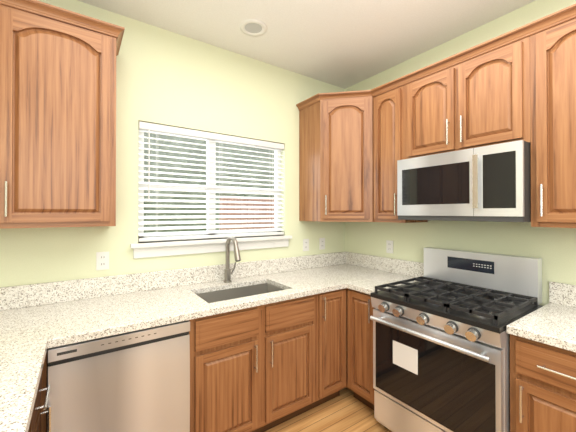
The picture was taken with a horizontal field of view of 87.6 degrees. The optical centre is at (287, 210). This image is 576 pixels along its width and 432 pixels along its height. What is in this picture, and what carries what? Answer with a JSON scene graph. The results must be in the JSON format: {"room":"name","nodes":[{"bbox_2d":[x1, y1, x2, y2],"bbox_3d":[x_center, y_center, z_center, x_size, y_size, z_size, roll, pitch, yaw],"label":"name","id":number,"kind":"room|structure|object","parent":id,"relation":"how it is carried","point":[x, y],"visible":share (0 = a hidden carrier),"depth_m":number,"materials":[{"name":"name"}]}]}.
{"room":"kitchen","nodes":[
{"label":"kitchen","id":0,"kind":"room"},
{"bbox_2d":[0,0,344,286],"bbox_3d":[-0.722,0.082,2.327,3.390,2.760,0.120,0,0,-35],"label":"wall","id":1,"kind":"structure","parent":0,"point":[167,78],"depth_m":2.17,"materials":[{"name":"paint"}]},
{"bbox_2d":[0,0,119,228],"bbox_3d":[-1.464,-0.477,1.540,0.990,1.124,0.322,0,0,-35],"label":"upper cabinet","id":2,"kind":"object","parent":1,"relation":"attached to","point":[57,116],"depth_m":1.54,"materials":[{"name":"brown wood"}]},
{"bbox_2d":[96,252,108,269],"bbox_3d":[-1.186,0.320,1.924,0.070,0.114,0.007,0,0,-35],"label":"electrical outlet","id":3,"kind":"object","parent":1,"relation":"attached to","point":[102,260],"visible":1,"depth_m":1.92,"materials":[{"name":"white plastic"}]},
{"bbox_2d":[138,130,280,241],"bbox_3d":[-0.574,-0.197,2.465,1.210,0.840,0.045,0,0,-35],"label":"window","id":4,"kind":"structure","parent":1,"relation":"in","point":[140,139],"depth_m":2.41,"materials":[{"name":"white"}]},
{"bbox_2d":[138,121,283,241],"bbox_3d":[-0.538,-0.199,2.414,1.198,0.823,0.066,0,0,-35],"label":"window blinds","id":5,"kind":"object","parent":4,"relation":"attached to","point":[149,128],"visible":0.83,"depth_m":2.34,"materials":[{"name":"white plastic"}]},
{"bbox_2d":[130,235,291,258],"bbox_3d":[-0.529,0.273,2.398,1.310,0.100,0.109,0,0,-35],"label":"window sill","id":6,"kind":"structure","parent":1,"relation":"attached to","point":[150,249],"depth_m":2.27,"materials":[{"name":"white wood"}]},
{"bbox_2d":[303,239,308,250],"bbox_3d":[0.172,0.326,2.870,0.070,0.114,0.007,0,0,-35],"label":"electrical outlet","id":7,"kind":"object","parent":1,"relation":"attached to","point":[305,244],"visible":1,"depth_m":2.87,"materials":[{"name":"white plastic"}]},
{"bbox_2d":[296,96,315,220],"bbox_3d":[0.527,-0.452,2.748,0.618,1.089,0.617,0,0,-35],"label":"upper cabinet","id":8,"kind":"object","parent":1,"relation":"attached to","point":[307,108],"depth_m":2.73,"materials":[{"name":"brown wood"}]},
{"bbox_2d":[319,238,324,249],"bbox_3d":[0.340,0.326,2.987,0.070,0.114,0.007,0,0,-35],"label":"electrical outlet","id":9,"kind":"object","parent":1,"relation":"attached to","point":[321,243],"visible":1,"depth_m":2.98,"materials":[{"name":"white plastic"}]},
{"bbox_2d":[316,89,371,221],"bbox_3d":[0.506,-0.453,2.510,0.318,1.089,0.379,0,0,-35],"label":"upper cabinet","id":10,"kind":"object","parent":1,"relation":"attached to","point":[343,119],"depth_m":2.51,"materials":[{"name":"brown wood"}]},
{"bbox_2d":[0,252,391,345],"bbox_3d":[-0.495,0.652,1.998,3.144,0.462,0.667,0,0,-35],"label":"countertop","id":11,"kind":"structure","parent":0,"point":[97,307],"depth_m":1.92,"materials":[{"name":"stone"}]},
{"bbox_2d":[223,236,240,282],"bbox_3d":[-0.402,0.366,2.253,0.094,0.361,0.237,0,0,-35],"label":"faucet","id":12,"kind":"object","parent":11,"relation":"on","point":[227,274],"visible":1,"depth_m":2.29,"materials":[{"name":"silver metal"}]},
{"bbox_2d":[77,0,535,88],"bbox_3d":[0.513,-1.359,0.564,3.390,0.100,4.440,0,0,-35],"label":"ceiling","id":13,"kind":"structure","parent":0,"point":[344,44],"depth_m":2.11,"materials":[{"name":"paint"}]},
{"bbox_2d":[240,19,266,36],"bbox_3d":[-0.245,-1.295,2.131,0.196,0.008,0.196,0,0,-35],"label":"recessed light","id":14,"kind":"object","parent":13,"relation":"in","point":[253,27],"visible":1,"depth_m":2.12,"materials":[{"name":"white plastic"}]},
{"bbox_2d":[265,351,391,431],"bbox_3d":[0.513,1.501,0.546,3.390,0.100,4.440,0,0,-35],"label":"floor","id":15,"kind":"structure","parent":0,"point":[345,410],"depth_m":2.10,"materials":[{"name":"brown wood"}]},
{"bbox_2d":[28,349,50,431],"bbox_3d":[-1.449,1.019,1.317,0.643,0.876,0.691,0,0,-35],"label":"base cabinet","id":16,"kind":"object","parent":15,"relation":"on","point":[40,421],"depth_m":1.22,"materials":[{"name":"brown wood"}]},
{"bbox_2d":[0,308,59,431],"bbox_3d":[-0.643,0.491,0.118,0.750,0.162,2.250,0,0,-35],"label":"countertop","id":17,"kind":"structure","parent":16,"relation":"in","point":[37,320],"depth_m":1.11,"materials":[{"name":"stone"}]},
{"bbox_2d":[48,320,189,431],"bbox_3d":[-0.936,1.024,1.674,0.594,0.868,0.596,0,0,-35],"label":"dishwasher","id":18,"kind":"object","parent":15,"relation":"on","point":[136,381],"visible":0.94,"depth_m":1.43,"materials":[{"name":"grey metal"}]},
{"bbox_2d":[370,247,541,431],"bbox_3d":[1.028,0.872,1.887,0.716,1.175,0.754,0,0,-35],"label":"range","id":19,"kind":"object","parent":15,"relation":"on","point":[441,349],"visible":0.98,"depth_m":1.75,"materials":[{"name":"silver metal"}]},
{"bbox_2d":[348,258,423,294],"bbox_3d":[0.786,0.504,2.338,0.654,0.162,0.244,0,0,-35],"label":"countertop","id":20,"kind":"structure","parent":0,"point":[363,278],"depth_m":2.53,"materials":[{"name":"stone"}]},
{"bbox_2d":[345,0,575,350],"bbox_3d":[1.889,0.077,1.441,0.120,2.760,4.320,0,0,-35],"label":"wall","id":21,"kind":"structure","parent":0,"point":[553,248],"depth_m":2.15,"materials":[{"name":"paint"}]},
{"bbox_2d":[386,240,392,252],"bbox_3d":[0.919,0.325,2.717,0.007,0.114,0.070,0,0,-35],"label":"electrical outlet","id":22,"kind":"object","parent":21,"relation":"attached to","point":[389,246],"visible":1,"depth_m":2.72,"materials":[{"name":"white plastic"}]},
{"bbox_2d":[372,76,427,222],"bbox_3d":[0.874,-0.454,2.459,0.379,1.089,0.341,0,0,-35],"label":"upper cabinet","id":23,"kind":"object","parent":21,"relation":"attached to","point":[388,98],"depth_m":2.37,"materials":[{"name":"brown wood"}]},
{"bbox_2d":[404,22,531,158],"bbox_3d":[1.212,-0.686,2.025,0.322,0.629,0.761,0,0,-35],"label":"upper cabinet","id":24,"kind":"object","parent":21,"relation":"attached to","point":[480,95],"depth_m":1.85,"materials":[{"name":"brown wood"}]},
{"bbox_2d":[397,140,530,221],"bbox_3d":[1.164,-0.153,1.987,0.434,0.431,0.754,0,0,-35],"label":"microwave","id":25,"kind":"object","parent":24,"relation":"attached to","point":[490,183],"visible":1,"depth_m":1.79,"materials":[{"name":"grey metal"}]},
{"bbox_2d":[531,4,575,227],"bbox_3d":[1.671,-0.460,1.366,0.322,1.089,0.840,0,0,-35],"label":"upper cabinet","id":26,"kind":"object","parent":21,"relation":"attached to","point":[553,146],"depth_m":1.54,"materials":[{"name":"brown wood"}]},
{"bbox_2d":[506,281,575,351],"bbox_3d":[1.647,0.497,1.109,0.645,0.162,1.219,0,0,-35],"label":"countertop","id":27,"kind":"structure","parent":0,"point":[554,323],"depth_m":1.46,"materials":[{"name":"stone"}]},
{"label":"outside","id":28,"kind":"structure","parent":0,"visible":0},
{"bbox_2d":[144,132,273,232],"bbox_3d":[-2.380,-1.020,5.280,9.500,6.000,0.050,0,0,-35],"label":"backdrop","id":29,"kind":"structure","parent":28,"point":[160,136],"depth_m":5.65,"materials":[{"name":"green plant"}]},
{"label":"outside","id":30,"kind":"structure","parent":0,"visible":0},
{"bbox_2d":[220,198,273,229],"bbox_3d":[-0.477,0.822,5.626,1.690,2.120,0.060,0,0,-35],"label":"fence","id":31,"kind":"object","parent":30,"point":[247,209],"depth_m":5.41,"materials":[{"name":"brown wood"}]}
]}

